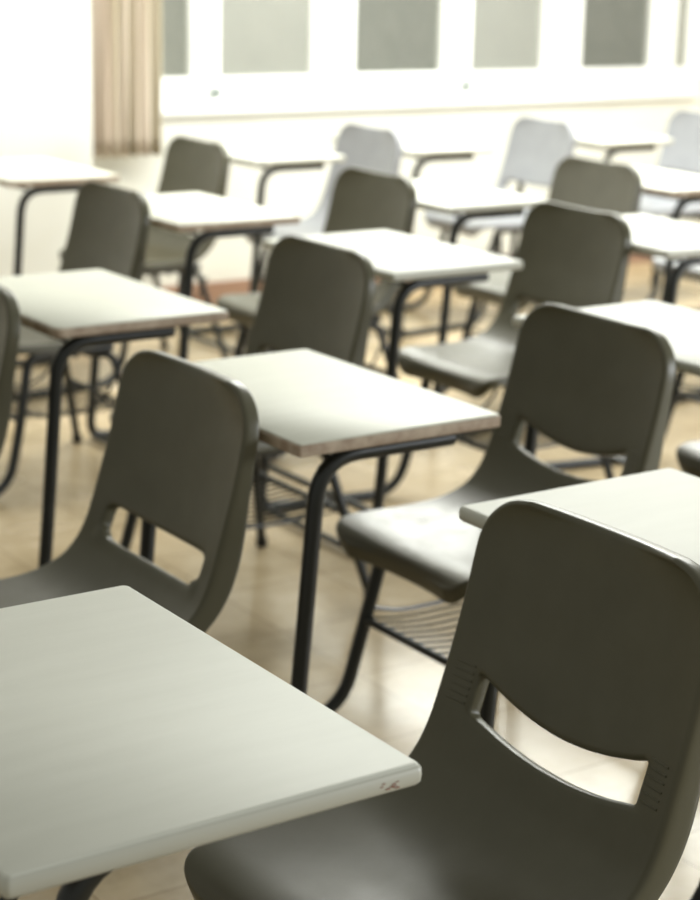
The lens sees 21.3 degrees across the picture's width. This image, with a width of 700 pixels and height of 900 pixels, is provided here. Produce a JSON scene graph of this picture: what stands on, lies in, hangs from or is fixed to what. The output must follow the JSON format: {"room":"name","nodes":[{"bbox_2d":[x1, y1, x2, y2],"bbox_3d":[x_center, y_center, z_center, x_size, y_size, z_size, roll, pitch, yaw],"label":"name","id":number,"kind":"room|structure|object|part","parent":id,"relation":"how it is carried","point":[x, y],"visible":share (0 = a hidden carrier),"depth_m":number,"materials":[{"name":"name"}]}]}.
{"room":"classroom","nodes":[
{"label":"classroom","id":0,"kind":"room"},
{"bbox_2d":[0,0,92,276],"bbox_3d":[-3.013,-1.735,5.736,4.740,3.200,0.300,-9,18,-33],"label":"wall","id":1,"kind":"structure","parent":0,"point":[46,81],"depth_m":7.00,"materials":[{"name":"beige paint"}]},
{"bbox_2d":[90,0,161,159],"bbox_3d":[-0.892,-2.049,7.208,0.440,1.817,0.079,-9,18,-33],"label":"curtain","id":2,"kind":"object","parent":1,"relation":"hanging from","point":[126,35],"visible":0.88,"depth_m":7.37,"materials":[{"name":"beige fabric"}]},
{"bbox_2d":[0,262,699,899],"bbox_3d":[1.718,0.329,4.793,11.000,0.100,8.550,-9,18,-33],"label":"floor","id":3,"kind":"structure","parent":0,"point":[393,694],"depth_m":4.58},
{"bbox_2d":[0,285,20,454],"bbox_3d":[-1.127,0.096,3.679,0.918,0.818,0.600,-9,18,-33],"label":"desk","id":4,"kind":"object","parent":3,"relation":"on","point":[10,319],"visible":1,"depth_m":3.66,"materials":[{"name":"grey plastic"}]},
{"bbox_2d":[0,180,150,495],"bbox_3d":[-1.042,-0.306,5.183,0.938,0.818,0.600,-9,18,-33],"label":"desk","id":5,"kind":"object","parent":3,"relation":"on","point":[110,224],"visible":0.54,"depth_m":5.29,"materials":[{"name":"plastic"}]},
{"bbox_3d":[-0.968,-0.202,4.981,0.814,0.717,0.079,-13,20,-42],"label":"frame","id":6,"kind":"part","parent":5,"relation":"part of","materials":[{"name":"black metal"}]},
{"bbox_3d":[-0.862,-0.189,5.581,0.047,0.381,0.201,8,16,24],"label":"leg","id":7,"kind":"part","parent":5,"relation":"part of","materials":[{"name":"black metal"}]},
{"bbox_3d":[-0.650,-0.104,5.280,0.201,0.381,0.047,0,15,-3],"label":"leg","id":8,"kind":"part","parent":5,"relation":"part of","materials":[{"name":"black metal"}]},
{"bbox_2d":[0,136,229,399],"bbox_3d":[-0.899,-0.664,6.527,0.918,0.818,0.600,-9,18,-33],"label":"desk","id":9,"kind":"object","parent":3,"relation":"on","point":[190,164],"visible":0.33,"depth_m":6.53,"materials":[{"name":"grey plastic"}]},
{"bbox_3d":[-1.188,-0.912,6.253,0.024,0.018,0.530,-9,18,-33],"label":"rail","id":10,"kind":"part","parent":9,"relation":"part of","materials":[{"name":"black metal"}]},
{"bbox_3d":[-1.079,-0.662,6.685,0.794,0.717,0.081,-6,16,-24],"label":"frame","id":11,"kind":"part","parent":9,"relation":"part of","materials":[{"name":"black metal"}]},
{"bbox_3d":[-0.833,-0.562,6.332,0.786,0.717,0.128,-9,18,-33],"label":"frame","id":12,"kind":"part","parent":9,"relation":"part of","materials":[{"name":"black metal"}]},
{"bbox_3d":[-0.727,-0.546,6.919,0.047,0.381,0.201,8,16,24],"label":"leg","id":13,"kind":"part","parent":9,"relation":"part of","materials":[{"name":"black metal"}]},
{"bbox_3d":[-0.515,-0.461,6.619,0.201,0.381,0.047,0,15,-3],"label":"leg","id":14,"kind":"part","parent":9,"relation":"part of","materials":[{"name":"black metal"}]},
{"bbox_2d":[0,350,258,899],"bbox_3d":[-0.630,0.310,2.923,0.938,0.818,0.600,-9,18,-33],"label":"chair","id":15,"kind":"object","parent":3,"relation":"on","point":[180,452],"visible":0.66,"depth_m":3.09,"materials":[{"name":"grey plastic"}]},
{"bbox_3d":[-0.556,0.415,2.720,0.814,0.717,0.079,-13,20,-42],"label":"frame","id":16,"kind":"part","parent":15,"relation":"part of","materials":[{"name":"black metal"}]},
{"bbox_2d":[0,235,375,594],"bbox_3d":[-0.421,-0.037,4.234,0.918,0.818,0.600,-9,18,-33],"label":"desk","id":17,"kind":"object","parent":3,"relation":"on","point":[316,296],"visible":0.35,"depth_m":4.22,"materials":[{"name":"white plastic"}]},
{"bbox_3d":[-0.711,-0.285,3.959,0.024,0.018,0.530,-9,18,-33],"label":"rail","id":18,"kind":"part","parent":17,"relation":"part of","materials":[{"name":"black metal"}]},
{"bbox_3d":[-0.601,-0.036,4.392,0.794,0.717,0.081,-6,16,-24],"label":"frame","id":19,"kind":"part","parent":17,"relation":"part of","materials":[{"name":"black metal"}]},
{"bbox_3d":[-0.355,0.064,4.039,0.786,0.717,0.128,-9,18,-33],"label":"frame","id":20,"kind":"part","parent":17,"relation":"part of","materials":[{"name":"black metal"}]},
{"bbox_3d":[-0.249,0.080,4.626,0.047,0.381,0.201,8,16,24],"label":"leg","id":21,"kind":"part","parent":17,"relation":"part of","materials":[{"name":"black metal"}]},
{"bbox_3d":[-0.037,0.166,4.326,0.201,0.381,0.047,0,15,-3],"label":"leg","id":22,"kind":"part","parent":17,"relation":"part of","materials":[{"name":"black metal"}]},
{"bbox_2d":[86,167,417,460],"bbox_3d":[-0.274,-0.420,5.668,0.918,0.818,0.600,-9,18,-33],"label":"desk","id":23,"kind":"object","parent":3,"relation":"on","point":[361,199],"visible":0.42,"depth_m":5.67,"materials":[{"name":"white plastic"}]},
{"bbox_3d":[-0.455,-0.418,5.826,0.794,0.717,0.081,-6,16,-24],"label":"frame","id":24,"kind":"part","parent":23,"relation":"part of","materials":[{"name":"black metal"}]},
{"bbox_3d":[-0.564,-0.667,5.393,0.024,0.018,0.530,-9,18,-33],"label":"rail","id":25,"kind":"part","parent":23,"relation":"part of","materials":[{"name":"black metal"}]},
{"bbox_3d":[-0.200,-0.316,5.465,0.794,0.717,0.081,-13,21,-42],"label":"frame","id":26,"kind":"part","parent":23,"relation":"part of","materials":[{"name":"black metal"}]},
{"bbox_3d":[0.110,-0.216,5.760,0.201,0.381,0.047,0,15,-3],"label":"leg","id":27,"kind":"part","parent":23,"relation":"part of","materials":[{"name":"black metal"}]},
{"bbox_2d":[176,123,403,353],"bbox_3d":[-0.213,-0.834,7.214,0.768,0.818,0.600,-9,18,-33],"label":"desk","id":28,"kind":"object","parent":3,"relation":"on","point":[376,149],"visible":0.48,"depth_m":7.22,"materials":[{"name":"grey plastic"}]},
{"bbox_3d":[-0.393,-0.833,7.374,0.645,0.717,0.102,-4,16,-20],"label":"frame","id":29,"kind":"part","parent":28,"relation":"part of","materials":[{"name":"black metal"}]},
{"bbox_3d":[-0.441,-1.091,6.981,0.024,0.018,0.530,-9,18,-33],"label":"rail","id":30,"kind":"part","parent":28,"relation":"part of","materials":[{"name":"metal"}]},
{"bbox_3d":[-0.137,-0.730,7.011,0.102,0.717,0.645,14,20,40],"label":"frame","id":31,"kind":"part","parent":28,"relation":"part of","materials":[{"name":"black metal"}]},
{"bbox_3d":[0.109,-0.621,7.265,0.201,0.381,0.047,0,15,-3],"label":"leg","id":32,"kind":"part","parent":28,"relation":"part of","materials":[{"name":"black metal"}]},
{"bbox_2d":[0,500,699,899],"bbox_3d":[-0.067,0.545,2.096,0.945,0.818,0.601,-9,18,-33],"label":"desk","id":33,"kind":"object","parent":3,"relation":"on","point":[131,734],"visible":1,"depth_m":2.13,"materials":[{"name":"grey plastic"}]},
{"bbox_3d":[0.004,0.644,1.913,0.798,0.717,0.061,-11,19,-39],"label":"frame","id":34,"kind":"part","parent":33,"relation":"part of","materials":[{"name":"black metal"}]},
{"bbox_2d":[120,303,675,711],"bbox_3d":[0.117,0.191,3.429,0.918,0.818,0.600,-9,18,-33],"label":"desk","id":35,"kind":"object","parent":3,"relation":"on","point":[590,383],"visible":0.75,"depth_m":3.46,"materials":[{"name":"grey plastic"}]},
{"bbox_3d":[-0.063,0.192,3.586,0.794,0.717,0.081,-6,16,-24],"label":"frame","id":36,"kind":"part","parent":35,"relation":"part of","materials":[{"name":"black metal"}]},
{"bbox_3d":[0.191,0.295,3.226,0.794,0.717,0.081,-13,21,-42],"label":"frame","id":37,"kind":"part","parent":35,"relation":"part of","materials":[{"name":"black metal"}]},
{"bbox_2d":[259,201,631,548],"bbox_3d":[0.277,-0.217,4.959,0.898,0.818,0.600,-9,18,-33],"label":"desk","id":38,"kind":"object","parent":3,"relation":"on","point":[566,255],"visible":0.7,"depth_m":5.00,"materials":[{"name":"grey plastic"}]},
{"bbox_3d":[0.097,-0.215,5.117,0.774,0.717,0.083,-5,16,-23],"label":"frame","id":39,"kind":"part","parent":38,"relation":"part of","materials":[{"name":"black metal"}]},
{"bbox_3d":[-0.004,-0.466,4.689,0.024,0.018,0.530,-9,18,-33],"label":"rail","id":40,"kind":"part","parent":38,"relation":"part of","materials":[{"name":"black metal"}]},
{"bbox_3d":[0.352,-0.113,4.756,0.774,0.717,0.083,-13,21,-43],"label":"frame","id":41,"kind":"part","parent":38,"relation":"part of","materials":[{"name":"black metal"}]},
{"bbox_3d":[0.653,-0.013,5.045,0.201,0.381,0.047,0,15,-3],"label":"leg","id":42,"kind":"part","parent":38,"relation":"part of","materials":[{"name":"black metal"}]},
{"bbox_2d":[330,116,575,336],"bbox_3d":[0.448,-0.947,7.688,0.918,0.818,0.600,-8,17,-30],"label":"desk","id":43,"kind":"object","parent":3,"relation":"on","point":[535,146],"visible":0.61,"depth_m":7.73,"materials":[{"name":"grey plastic"}]},
{"bbox_3d":[0.148,-1.199,7.429,0.024,0.018,0.530,-8,17,-30],"label":"rail","id":44,"kind":"part","parent":43,"relation":"part of","materials":[{"name":"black metal"}]},
{"bbox_3d":[0.276,-0.948,7.855,0.794,0.717,0.081,-5,16,-21],"label":"frame","id":45,"kind":"part","parent":43,"relation":"part of","materials":[{"name":"black metal"}]},
{"bbox_3d":[0.510,-0.842,7.482,0.794,0.717,0.081,-12,20,-40],"label":"frame","id":46,"kind":"part","parent":43,"relation":"part of","materials":[{"name":"black metal"}]},
{"bbox_3d":[0.638,-0.826,8.071,0.047,0.381,0.201,9,17,27],"label":"leg","id":47,"kind":"part","parent":43,"relation":"part of","materials":[{"name":"black metal"}]},
{"bbox_2d":[412,156,642,435],"bbox_3d":[0.484,-0.530,6.140,0.918,0.818,0.600,-9,18,-33],"label":"desk","id":48,"kind":"object","parent":3,"relation":"on","point":[577,181],"visible":0.34,"depth_m":6.14,"materials":[{"name":"grey plastic"}]},
{"bbox_3d":[0.195,-0.778,5.866,0.024,0.018,0.530,-9,18,-33],"label":"rail","id":49,"kind":"part","parent":48,"relation":"part of","materials":[{"name":"black metal"}]},
{"bbox_3d":[0.304,-0.528,6.298,0.794,0.717,0.081,-6,16,-24],"label":"frame","id":50,"kind":"part","parent":48,"relation":"part of","materials":[{"name":"black metal"}]},
{"bbox_3d":[0.558,-0.426,5.938,0.794,0.717,0.081,-13,21,-42],"label":"frame","id":51,"kind":"part","parent":48,"relation":"part of","materials":[{"name":"black metal"}]},
{"bbox_2d":[459,468,699,899],"bbox_3d":[0.680,0.410,2.657,0.918,0.818,0.600,-9,18,-33],"label":"desk","id":52,"kind":"object","parent":3,"relation":"on","point":[661,507],"visible":0.46,"depth_m":2.59,"materials":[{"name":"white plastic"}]},
{"bbox_3d":[0.500,0.412,2.815,0.794,0.717,0.081,-6,16,-24],"label":"frame","id":53,"kind":"part","parent":52,"relation":"part of","materials":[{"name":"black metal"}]},
{"bbox_2d":[509,109,699,300],"bbox_3d":[1.229,-1.062,8.180,0.918,0.818,0.600,-9,18,-33],"label":"desk","id":54,"kind":"object","parent":3,"relation":"on","point":[680,150],"visible":0.36,"depth_m":8.21,"materials":[{"name":"grey plastic"}]},
{"bbox_3d":[1.048,-1.060,8.337,0.794,0.717,0.081,-6,16,-24],"label":"frame","id":55,"kind":"part","parent":54,"relation":"part of","materials":[{"name":"black metal"}]},
{"bbox_3d":[0.939,-1.310,7.905,0.024,0.018,0.530,-9,18,-33],"label":"rail","id":56,"kind":"part","parent":54,"relation":"part of","materials":[{"name":"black metal"}]},
{"bbox_3d":[1.303,-0.958,7.977,0.794,0.717,0.081,-13,21,-42],"label":"frame","id":57,"kind":"part","parent":54,"relation":"part of","materials":[{"name":"black metal"}]},
{"bbox_3d":[1.401,-0.945,8.572,0.047,0.381,0.201,8,16,24],"label":"leg","id":58,"kind":"part","parent":54,"relation":"part of","materials":[{"name":"black metal"}]},
{"bbox_2d":[512,300,699,477],"bbox_3d":[0.872,0.051,4.010,0.918,0.818,0.600,-9,18,-33],"label":"desk","id":59,"kind":"object","parent":3,"relation":"on","point":[680,326],"visible":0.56,"depth_m":3.95,"materials":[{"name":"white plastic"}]},
{"bbox_3d":[0.692,0.052,4.167,0.794,0.717,0.081,-6,16,-24],"label":"frame","id":60,"kind":"part","parent":59,"relation":"part of","materials":[{"name":"black metal"}]},
{"bbox_2d":[539,214,699,469],"bbox_3d":[1.054,-0.313,5.378,0.918,0.818,0.600,-7,17,-29],"label":"desk","id":61,"kind":"object","parent":3,"relation":"on","point":[673,240],"visible":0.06,"depth_m":5.12,"materials":[{"name":"white laminate"}]},
{"bbox_3d":[0.885,-0.314,5.547,0.794,0.717,0.081,-4,16,-20],"label":"frame","id":62,"kind":"part","parent":61,"relation":"part of","materials":[{"name":"black metal"}]},
{"bbox_3d":[0.751,-0.567,5.123,0.024,0.018,0.530,-7,17,-29],"label":"rail","id":63,"kind":"part","parent":61,"relation":"part of","materials":[{"name":"black metal"}]},
{"bbox_3d":[1.112,-0.208,5.170,0.794,0.717,0.081,-11,19,-39],"label":"frame","id":64,"kind":"part","parent":61,"relation":"part of","materials":[{"name":"black metal"}]},
{"bbox_2d":[635,166,699,402],"bbox_3d":[1.248,-0.648,6.640,0.918,0.818,0.600,-9,18,-33],"label":"desk","id":65,"kind":"object","parent":3,"relation":"on","point":[659,183],"visible":0.33,"depth_m":6.25,"materials":[{"name":"grey plastic"}]},
{"bbox_3d":[0.958,-0.896,6.365,0.024,0.018,0.530,-9,18,-33],"label":"rail","id":66,"kind":"part","parent":65,"relation":"part of","materials":[{"name":"black metal"}]},
{"bbox_3d":[1.322,-0.544,6.437,0.794,0.717,0.081,-13,21,-42],"label":"frame","id":67,"kind":"part","parent":65,"relation":"part of","materials":[{"name":"black metal"}]},
{"bbox_2d":[93,0,699,286],"bbox_3d":[-0.579,-2.201,7.667,11.000,3.200,0.250,-9,18,-33],"label":"wall","id":68,"kind":"structure","parent":0,"point":[299,193],"depth_m":8.29,"materials":[{"name":"beige paint"}]},
{"bbox_2d":[162,0,199,106],"bbox_3d":[-0.716,-2.136,7.539,0.295,1.465,0.040,-9,18,-33],"label":"window","id":69,"kind":"structure","parent":68,"relation":"in","point":[176,91],"depth_m":7.70,"materials":[{"name":"white paint"}]},
{"bbox_2d":[200,0,341,106],"bbox_3d":[-0.314,-2.181,7.737,0.680,1.465,0.066,-9,18,-33],"label":"window","id":70,"kind":"structure","parent":68,"relation":"in","point":[321,84],"depth_m":7.93,"materials":[{"name":"white paint"}]},
{"bbox_2d":[340,0,452,101],"bbox_3d":[0.196,-2.279,8.142,0.710,1.465,0.040,-9,18,-33],"label":"window","id":71,"kind":"structure","parent":68,"relation":"in","point":[369,86],"depth_m":8.30,"materials":[{"name":"white paint"}]},
{"bbox_2d":[161,254,652,305],"bbox_3d":[1.424,-0.981,9.261,6.260,0.100,0.015,-9,18,-33],"label":"baseboard","id":72,"kind":"structure","parent":68,"relation":"attached to","point":[216,289],"depth_m":7.95,"materials":[{"name":"brown wood"}]},
{"bbox_2d":[162,91,699,116],"bbox_3d":[0.404,-1.592,8.483,3.080,0.030,0.230,-9,18,-33],"label":"trim","id":73,"kind":"structure","parent":68,"relation":"attached to","point":[438,102],"depth_m":8.28,"materials":[{"name":"white paint"}]},
{"bbox_2d":[450,0,570,98],"bbox_3d":[0.764,-2.349,8.450,0.665,1.465,0.066,-9,18,-33],"label":"window","id":74,"kind":"structure","parent":68,"relation":"in","point":[549,78],"depth_m":8.64,"materials":[{"name":"white paint"}]},
{"bbox_2d":[567,0,659,93],"bbox_3d":[1.256,-2.445,8.843,0.685,1.465,0.040,-9,18,-33],"label":"window","id":75,"kind":"structure","parent":68,"relation":"in","point":[580,80],"depth_m":9.01,"materials":[{"name":"white paint"}]},
{"bbox_2d":[655,0,696,91],"bbox_3d":[1.617,-2.487,9.029,0.205,1.465,0.040,-9,18,-33],"label":"window","id":76,"kind":"structure","parent":68,"relation":"in","point":[670,77],"depth_m":9.15,"materials":[{"name":"white paint"}]},
{"bbox_2d":[694,220,699,225],"bbox_3d":[2.078,-2.556,9.197,0.640,3.200,0.140,-9,18,-33],"label":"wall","id":77,"kind":"structure","parent":0,"point":[696,222],"depth_m":9.42,"materials":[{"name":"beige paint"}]},
{"label":"outside","id":78,"kind":"structure","parent":0,"visible":0},
{"bbox_2d":[162,0,646,76],"bbox_3d":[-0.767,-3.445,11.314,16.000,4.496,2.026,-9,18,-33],"label":"window panes","id":79,"kind":"object","parent":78,"point":[258,37],"visible":0.16,"depth_m":11.84,"materials":[{"name":"grey glass"}]}
]}

